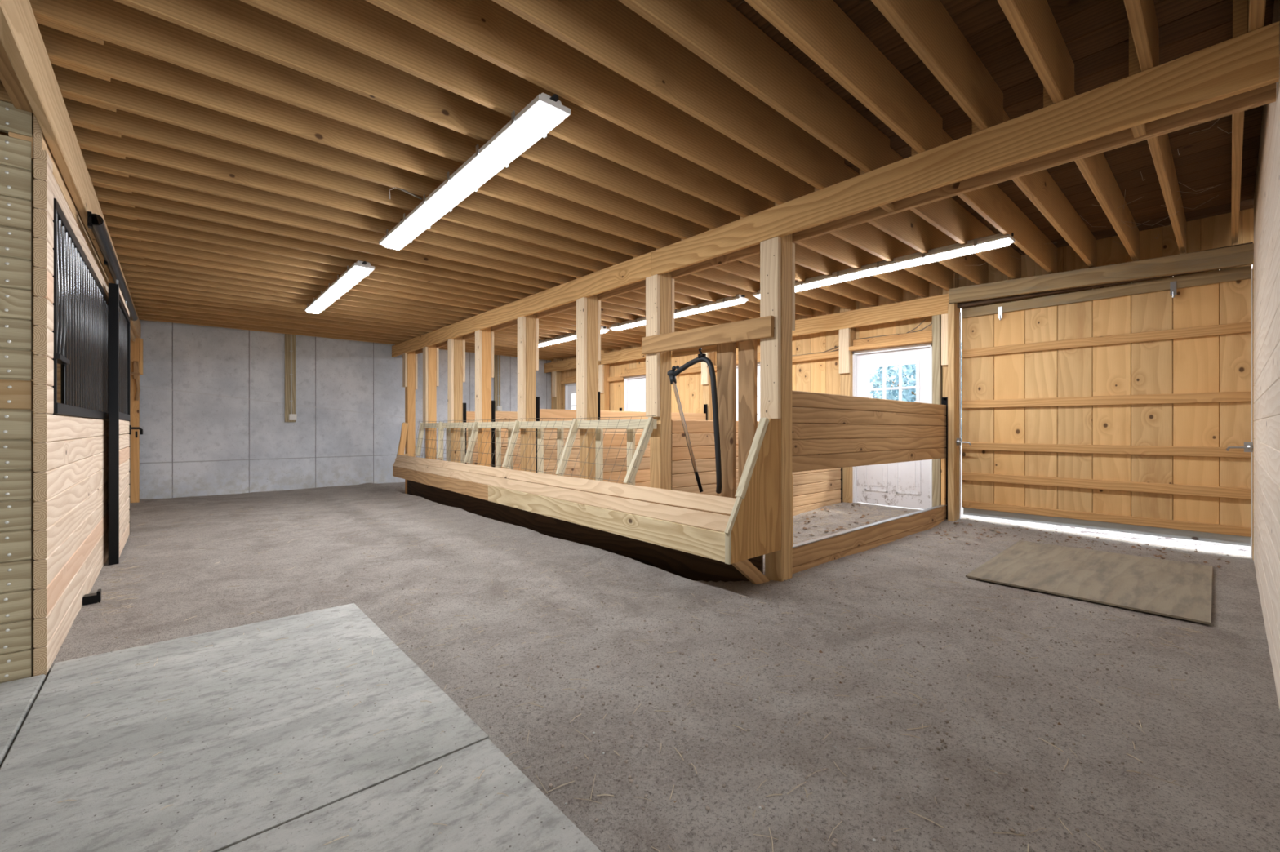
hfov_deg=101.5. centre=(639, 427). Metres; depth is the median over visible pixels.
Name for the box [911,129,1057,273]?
joist
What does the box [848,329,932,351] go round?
lintel
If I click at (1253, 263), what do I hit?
post
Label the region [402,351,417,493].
support post
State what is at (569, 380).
lintel
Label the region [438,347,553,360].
joist
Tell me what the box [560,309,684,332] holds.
joist
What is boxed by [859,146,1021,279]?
joist
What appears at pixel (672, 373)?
tube
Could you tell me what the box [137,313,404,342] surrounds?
joist
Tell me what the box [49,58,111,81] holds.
joist
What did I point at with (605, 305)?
joist
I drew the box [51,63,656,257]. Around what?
joist
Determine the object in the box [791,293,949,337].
wooden beam
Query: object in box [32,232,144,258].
joist
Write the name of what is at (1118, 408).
barn door
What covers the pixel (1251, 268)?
trim
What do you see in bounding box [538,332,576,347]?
strip light
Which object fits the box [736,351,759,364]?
lintel
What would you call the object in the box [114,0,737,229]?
joist
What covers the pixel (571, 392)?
window grille
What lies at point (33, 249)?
joist
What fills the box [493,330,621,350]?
joist
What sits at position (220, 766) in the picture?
mat
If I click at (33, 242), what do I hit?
joist
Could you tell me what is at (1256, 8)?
joist
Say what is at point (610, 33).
joist
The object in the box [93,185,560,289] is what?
joist
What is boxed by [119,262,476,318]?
joist
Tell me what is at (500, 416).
divider
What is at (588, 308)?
support post
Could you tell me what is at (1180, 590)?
floor mat
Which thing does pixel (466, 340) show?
joist
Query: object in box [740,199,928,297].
joist
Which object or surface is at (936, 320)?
stud
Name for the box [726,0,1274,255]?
ceiling
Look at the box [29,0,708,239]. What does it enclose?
joist
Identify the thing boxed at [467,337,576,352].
joist
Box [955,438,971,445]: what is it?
door latch
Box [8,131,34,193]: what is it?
plate
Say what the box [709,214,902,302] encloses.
joist
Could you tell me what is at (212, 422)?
wall
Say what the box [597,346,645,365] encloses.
wall plate
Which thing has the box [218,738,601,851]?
mat
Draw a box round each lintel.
[560,375,576,383]
[619,367,645,377]
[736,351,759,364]
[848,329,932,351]
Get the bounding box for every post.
[130,337,142,502]
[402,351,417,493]
[422,344,438,459]
[447,336,465,462]
[475,327,493,466]
[517,313,538,472]
[551,359,561,409]
[576,294,600,479]
[598,350,608,410]
[645,271,674,489]
[701,351,714,420]
[716,342,736,515]
[760,234,795,582]
[839,300,855,502]
[941,272,958,397]
[947,303,956,521]
[955,302,959,519]
[1252,262,1253,560]
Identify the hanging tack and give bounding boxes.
[131,360,140,400]
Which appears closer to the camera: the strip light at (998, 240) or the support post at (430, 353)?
the strip light at (998, 240)
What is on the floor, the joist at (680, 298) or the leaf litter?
the leaf litter
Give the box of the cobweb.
[961,121,1231,279]
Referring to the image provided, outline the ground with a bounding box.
[857,448,1251,556]
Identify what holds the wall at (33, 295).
on the floor
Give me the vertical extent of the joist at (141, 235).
0.286 m
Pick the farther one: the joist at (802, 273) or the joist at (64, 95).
the joist at (802, 273)
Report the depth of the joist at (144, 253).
5.38 m
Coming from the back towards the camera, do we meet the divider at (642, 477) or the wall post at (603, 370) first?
the wall post at (603, 370)
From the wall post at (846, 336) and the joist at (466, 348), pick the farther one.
the joist at (466, 348)
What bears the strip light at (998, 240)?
attached to the joist at (828, 245)
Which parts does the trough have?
panel, rail, panel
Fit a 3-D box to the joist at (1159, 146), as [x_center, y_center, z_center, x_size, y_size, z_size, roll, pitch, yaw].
[3.454,-1.663,3.426,3.525,0.286,0.038,0,0,-42]
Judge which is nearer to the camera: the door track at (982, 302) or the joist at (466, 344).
the door track at (982, 302)
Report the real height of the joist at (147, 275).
0.286 m
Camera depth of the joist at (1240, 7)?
2.81 m
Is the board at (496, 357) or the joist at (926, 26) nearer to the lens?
the joist at (926, 26)
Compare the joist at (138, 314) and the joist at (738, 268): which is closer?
the joist at (738, 268)
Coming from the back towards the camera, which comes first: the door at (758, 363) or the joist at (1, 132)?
the door at (758, 363)
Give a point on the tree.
(909, 394)
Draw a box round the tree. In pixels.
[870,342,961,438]
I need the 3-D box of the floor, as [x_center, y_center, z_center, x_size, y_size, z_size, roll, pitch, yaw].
[-0.925,1.116,3.350,10.260,0.343,15.240,0,0,-42]
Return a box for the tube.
[666,347,721,493]
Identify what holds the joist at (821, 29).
attached to the ceiling
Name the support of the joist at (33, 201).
attached to the ceiling
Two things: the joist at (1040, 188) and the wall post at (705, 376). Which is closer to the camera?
the joist at (1040, 188)
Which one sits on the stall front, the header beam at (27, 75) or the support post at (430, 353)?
the header beam at (27, 75)
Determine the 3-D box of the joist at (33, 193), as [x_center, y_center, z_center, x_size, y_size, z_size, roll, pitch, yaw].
[-5.000,-1.676,2.725,3.433,0.286,0.038,0,0,-42]
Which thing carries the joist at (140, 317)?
attached to the ceiling
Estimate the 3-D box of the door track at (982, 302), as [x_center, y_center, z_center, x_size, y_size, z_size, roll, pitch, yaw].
[4.239,-1.408,5.034,0.083,0.164,2.152,0,0,-42]
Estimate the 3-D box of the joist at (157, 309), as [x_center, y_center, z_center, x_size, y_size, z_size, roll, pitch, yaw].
[-5.286,-1.693,8.012,3.960,0.286,0.038,0,0,-42]
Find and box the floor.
[0,482,1279,851]
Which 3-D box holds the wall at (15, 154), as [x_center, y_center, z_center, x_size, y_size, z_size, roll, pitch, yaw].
[-3.420,-0.144,1.549,2.136,2.448,0.046,0,0,-42]
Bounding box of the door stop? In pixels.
[82,589,101,605]
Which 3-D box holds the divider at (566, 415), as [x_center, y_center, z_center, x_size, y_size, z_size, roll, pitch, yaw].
[-0.104,0.398,7.472,3.152,1.545,0.060,0,0,-42]
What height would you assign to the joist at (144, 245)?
0.286 m
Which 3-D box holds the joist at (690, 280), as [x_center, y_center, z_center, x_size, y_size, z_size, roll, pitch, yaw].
[1.074,-1.670,6.111,3.525,0.286,0.038,0,0,-42]
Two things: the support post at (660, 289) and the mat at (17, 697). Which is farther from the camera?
the support post at (660, 289)
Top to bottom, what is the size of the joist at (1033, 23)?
0.286 m
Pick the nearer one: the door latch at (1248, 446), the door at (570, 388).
the door latch at (1248, 446)
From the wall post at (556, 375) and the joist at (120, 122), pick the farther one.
the wall post at (556, 375)
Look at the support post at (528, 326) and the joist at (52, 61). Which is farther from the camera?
the support post at (528, 326)
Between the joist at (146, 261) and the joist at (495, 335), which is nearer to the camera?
the joist at (146, 261)
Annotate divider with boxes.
[462,403,622,465]
[491,400,520,471]
[535,396,707,478]
[597,391,649,487]
[671,420,842,515]
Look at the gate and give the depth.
4.52 m
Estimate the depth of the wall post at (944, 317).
5.89 m
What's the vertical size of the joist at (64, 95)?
0.286 m
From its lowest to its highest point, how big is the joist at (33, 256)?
0.286 m
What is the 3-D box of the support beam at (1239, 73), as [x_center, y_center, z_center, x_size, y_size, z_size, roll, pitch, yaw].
[-1.095,-1.429,6.044,0.220,0.246,10.743,0,0,-42]
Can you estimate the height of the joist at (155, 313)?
0.286 m
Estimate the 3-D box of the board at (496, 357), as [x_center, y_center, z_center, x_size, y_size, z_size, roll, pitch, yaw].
[-3.111,-0.960,11.466,0.156,1.260,0.091,0,0,-42]
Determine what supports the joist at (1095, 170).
attached to the ceiling
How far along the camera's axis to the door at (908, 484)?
6.40 m
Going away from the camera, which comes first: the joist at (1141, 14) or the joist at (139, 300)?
the joist at (1141, 14)
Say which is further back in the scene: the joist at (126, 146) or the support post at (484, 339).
the support post at (484, 339)
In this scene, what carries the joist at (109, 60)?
attached to the ceiling
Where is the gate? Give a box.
[791,390,947,574]
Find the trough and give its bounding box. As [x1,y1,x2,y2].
[392,415,781,584]
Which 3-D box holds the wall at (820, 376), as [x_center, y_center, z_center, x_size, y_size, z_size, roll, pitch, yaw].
[1.548,-0.280,8.315,0.028,3.100,10.990,0,0,-42]
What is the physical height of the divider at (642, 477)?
1.545 m
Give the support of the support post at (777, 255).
on the floor
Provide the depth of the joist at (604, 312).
7.38 m
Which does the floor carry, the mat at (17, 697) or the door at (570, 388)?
the mat at (17, 697)
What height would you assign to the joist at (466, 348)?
0.286 m
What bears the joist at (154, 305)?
attached to the ceiling
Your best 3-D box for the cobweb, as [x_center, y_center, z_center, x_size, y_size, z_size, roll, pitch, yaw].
[3.516,-1.632,4.056,1.573,0.381,3.251,0,0,14]
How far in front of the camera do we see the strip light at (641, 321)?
7.58 m
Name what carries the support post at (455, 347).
on the floor
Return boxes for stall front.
[33,147,108,676]
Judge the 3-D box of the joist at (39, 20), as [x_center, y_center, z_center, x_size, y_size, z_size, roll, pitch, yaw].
[-3.413,-1.667,0.935,3.433,0.286,0.038,0,0,-42]
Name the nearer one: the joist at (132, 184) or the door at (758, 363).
the joist at (132, 184)
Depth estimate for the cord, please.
3.36 m
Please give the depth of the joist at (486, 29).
2.46 m
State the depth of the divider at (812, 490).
5.05 m
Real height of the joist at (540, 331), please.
0.286 m
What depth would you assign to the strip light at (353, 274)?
5.32 m
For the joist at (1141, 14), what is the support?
attached to the ceiling
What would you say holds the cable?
attached to the girt
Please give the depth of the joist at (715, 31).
2.40 m
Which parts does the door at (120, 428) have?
grille rail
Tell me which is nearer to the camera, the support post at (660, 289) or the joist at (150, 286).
the support post at (660, 289)
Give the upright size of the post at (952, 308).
2.630 m
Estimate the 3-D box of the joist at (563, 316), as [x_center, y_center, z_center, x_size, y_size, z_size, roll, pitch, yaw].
[-0.513,-1.680,7.901,3.525,0.286,0.038,0,0,-42]
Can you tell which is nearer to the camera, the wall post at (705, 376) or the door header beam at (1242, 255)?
the door header beam at (1242, 255)
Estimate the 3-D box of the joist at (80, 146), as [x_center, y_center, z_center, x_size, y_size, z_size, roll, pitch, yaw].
[-4.207,-1.671,1.830,3.433,0.286,0.038,0,0,-42]
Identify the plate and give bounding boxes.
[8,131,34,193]
[544,358,576,373]
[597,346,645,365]
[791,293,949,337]
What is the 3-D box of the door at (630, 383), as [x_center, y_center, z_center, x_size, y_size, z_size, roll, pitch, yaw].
[0.050,0.035,9.900,0.110,2.030,1.000,0,0,-42]
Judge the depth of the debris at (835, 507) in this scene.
2.67 m
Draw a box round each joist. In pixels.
[0,79,633,265]
[0,131,128,177]
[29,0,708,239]
[31,222,142,250]
[31,256,148,279]
[32,193,137,220]
[32,200,139,231]
[32,212,141,241]
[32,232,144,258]
[32,241,146,266]
[32,248,146,272]
[32,263,149,284]
[35,16,103,44]
[36,22,680,248]
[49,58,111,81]
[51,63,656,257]
[61,93,116,111]
[71,121,121,137]
[72,124,613,271]
[79,145,125,159]
[80,148,594,278]
[87,168,576,284]
[92,183,132,193]
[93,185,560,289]
[97,199,134,208]
[98,200,546,294]
[102,213,532,298]
[106,226,519,303]
[111,236,507,307]
[113,245,497,311]
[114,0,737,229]
[116,254,486,315]
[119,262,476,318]
[121,269,466,321]
[124,275,459,324]
[126,281,451,327]
[128,287,443,329]
[129,292,435,332]
[131,297,428,334]
[133,302,422,337]
[134,306,417,338]
[135,309,410,341]
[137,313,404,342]
[137,316,399,344]
[239,0,768,217]
[365,0,804,204]
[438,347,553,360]
[440,345,563,359]
[465,339,576,355]
[465,342,576,356]
[465,345,570,358]
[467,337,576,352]
[474,337,576,350]
[486,311,645,336]
[492,0,844,190]
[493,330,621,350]
[493,333,612,351]
[499,328,631,348]
[507,325,641,346]
[515,324,642,343]
[520,298,699,329]
[538,320,645,339]
[546,288,733,324]
[546,312,645,332]
[560,284,751,321]
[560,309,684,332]
[576,277,759,319]
[594,271,759,313]
[600,301,716,327]
[613,264,813,317]
[618,0,889,173]
[633,257,833,314]
[656,248,854,310]
[680,227,877,306]
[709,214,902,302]
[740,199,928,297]
[744,0,942,153]
[774,181,957,291]
[814,164,987,284]
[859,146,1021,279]
[871,0,1003,130]
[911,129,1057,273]
[972,109,1096,267]
[997,0,1074,103]
[1043,85,1139,261]
[1123,0,1159,71]
[1128,23,1186,253]
[1231,0,1248,245]
[1248,0,1266,32]
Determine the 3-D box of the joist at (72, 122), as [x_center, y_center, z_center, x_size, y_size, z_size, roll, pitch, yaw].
[-4.008,-1.670,1.606,3.433,0.286,0.038,0,0,-42]
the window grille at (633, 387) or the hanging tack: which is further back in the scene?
the window grille at (633, 387)
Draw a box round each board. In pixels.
[284,333,297,422]
[493,355,502,411]
[641,315,773,354]
[671,339,759,357]
[737,339,757,485]
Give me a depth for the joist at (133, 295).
7.07 m
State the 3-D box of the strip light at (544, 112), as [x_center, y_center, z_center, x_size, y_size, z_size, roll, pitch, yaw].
[-1.190,-1.480,3.276,0.182,0.116,2.448,0,0,-42]
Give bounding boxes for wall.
[0,100,33,683]
[31,281,97,544]
[134,320,551,499]
[551,208,1253,413]
[1253,0,1279,710]
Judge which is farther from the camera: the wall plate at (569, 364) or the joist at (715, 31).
the wall plate at (569, 364)
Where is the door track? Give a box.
[87,211,137,320]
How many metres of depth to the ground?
5.18 m
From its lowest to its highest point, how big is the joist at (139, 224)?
0.286 m
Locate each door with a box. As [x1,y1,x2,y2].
[108,279,142,565]
[564,382,576,409]
[623,374,645,412]
[736,362,759,421]
[852,342,932,509]
[961,264,1251,546]
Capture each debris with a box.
[57,493,1206,851]
[320,527,1197,851]
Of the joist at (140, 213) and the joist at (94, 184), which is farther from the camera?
the joist at (140, 213)
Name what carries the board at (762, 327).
attached to the support post at (660, 289)
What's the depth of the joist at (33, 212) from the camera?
4.24 m
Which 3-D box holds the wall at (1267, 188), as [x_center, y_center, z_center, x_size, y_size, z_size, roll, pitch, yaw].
[2.947,-0.331,2.419,5.220,3.102,0.040,0,0,-42]
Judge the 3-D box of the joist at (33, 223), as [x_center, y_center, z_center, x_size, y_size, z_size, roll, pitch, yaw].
[-5.595,-1.680,3.396,3.433,0.286,0.038,0,0,-42]
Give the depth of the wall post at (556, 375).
11.98 m
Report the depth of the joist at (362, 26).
2.43 m
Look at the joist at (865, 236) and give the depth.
4.71 m
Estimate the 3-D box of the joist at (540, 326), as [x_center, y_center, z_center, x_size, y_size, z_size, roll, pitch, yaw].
[-1.108,-1.683,8.572,3.525,0.286,0.038,0,0,-42]
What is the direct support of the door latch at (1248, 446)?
attached to the post at (1253, 263)
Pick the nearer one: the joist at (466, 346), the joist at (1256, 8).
the joist at (1256, 8)
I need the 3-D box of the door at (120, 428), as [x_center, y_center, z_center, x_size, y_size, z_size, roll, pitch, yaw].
[-4.497,-0.081,4.593,0.148,2.302,1.360,0,0,-42]
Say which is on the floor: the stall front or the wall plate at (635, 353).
the stall front
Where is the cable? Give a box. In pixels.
[792,319,932,355]
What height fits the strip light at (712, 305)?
0.088 m
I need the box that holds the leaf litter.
[596,503,1230,803]
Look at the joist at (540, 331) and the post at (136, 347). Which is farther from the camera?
the joist at (540, 331)
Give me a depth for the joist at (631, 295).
7.06 m
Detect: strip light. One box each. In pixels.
[304,260,374,314]
[378,92,570,249]
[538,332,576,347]
[608,316,645,330]
[674,294,748,318]
[752,232,1014,298]
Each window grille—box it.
[570,391,576,409]
[631,385,645,412]
[865,360,919,402]
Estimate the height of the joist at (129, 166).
0.286 m
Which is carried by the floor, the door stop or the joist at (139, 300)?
the door stop
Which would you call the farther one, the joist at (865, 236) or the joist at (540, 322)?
the joist at (540, 322)
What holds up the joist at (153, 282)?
attached to the ceiling
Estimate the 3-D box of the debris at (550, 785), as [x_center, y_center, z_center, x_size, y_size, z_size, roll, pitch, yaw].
[0.933,1.073,4.244,5.373,0.052,4.876,0,0,-42]
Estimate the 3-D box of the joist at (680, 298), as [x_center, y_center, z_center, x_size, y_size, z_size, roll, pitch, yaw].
[0.677,-1.673,6.559,3.525,0.286,0.038,0,0,-42]
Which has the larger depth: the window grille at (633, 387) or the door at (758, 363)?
the window grille at (633, 387)
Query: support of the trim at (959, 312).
attached to the wall at (820, 376)
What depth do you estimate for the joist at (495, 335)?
9.77 m
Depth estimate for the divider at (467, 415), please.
8.10 m
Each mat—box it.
[0,603,488,851]
[0,674,45,766]
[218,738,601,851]
[965,540,1212,625]
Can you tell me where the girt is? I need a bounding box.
[597,351,839,382]
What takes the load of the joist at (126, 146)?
attached to the ceiling
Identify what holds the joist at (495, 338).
attached to the ceiling
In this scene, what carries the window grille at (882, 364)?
attached to the door at (908, 484)
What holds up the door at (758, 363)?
in the wall at (820, 376)
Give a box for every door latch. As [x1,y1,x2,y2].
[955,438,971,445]
[1226,442,1253,452]
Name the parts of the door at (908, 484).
raised moulding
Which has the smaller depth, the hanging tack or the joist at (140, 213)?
the joist at (140, 213)
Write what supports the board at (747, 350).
attached to the trough
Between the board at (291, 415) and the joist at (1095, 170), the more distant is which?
the board at (291, 415)
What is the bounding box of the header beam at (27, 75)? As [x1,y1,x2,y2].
[0,0,140,342]
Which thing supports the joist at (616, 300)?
attached to the ceiling
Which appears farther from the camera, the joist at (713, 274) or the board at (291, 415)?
the board at (291, 415)
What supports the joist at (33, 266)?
attached to the ceiling
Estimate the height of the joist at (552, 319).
0.286 m
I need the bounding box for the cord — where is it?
[388,186,422,199]
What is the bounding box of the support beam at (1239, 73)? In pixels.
[391,21,1279,358]
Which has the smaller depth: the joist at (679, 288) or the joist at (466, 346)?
the joist at (679, 288)
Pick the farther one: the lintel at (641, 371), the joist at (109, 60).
the lintel at (641, 371)
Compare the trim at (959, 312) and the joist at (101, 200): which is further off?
the trim at (959, 312)
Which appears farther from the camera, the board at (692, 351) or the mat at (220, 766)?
the board at (692, 351)
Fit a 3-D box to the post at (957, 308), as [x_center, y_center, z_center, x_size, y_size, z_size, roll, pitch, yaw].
[3.538,-0.105,5.837,0.120,2.750,0.031,0,0,-42]
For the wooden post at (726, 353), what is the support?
attached to the trough
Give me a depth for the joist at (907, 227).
4.51 m
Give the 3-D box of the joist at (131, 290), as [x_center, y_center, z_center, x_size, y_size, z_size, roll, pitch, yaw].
[-4.492,-1.688,7.117,3.960,0.286,0.038,0,0,-42]
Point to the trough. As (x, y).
(682, 534)
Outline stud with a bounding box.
[932,315,942,506]
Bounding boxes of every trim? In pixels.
[959,311,960,519]
[1251,268,1252,558]
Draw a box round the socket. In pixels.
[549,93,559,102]
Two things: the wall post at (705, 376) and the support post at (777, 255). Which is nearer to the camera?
the support post at (777, 255)

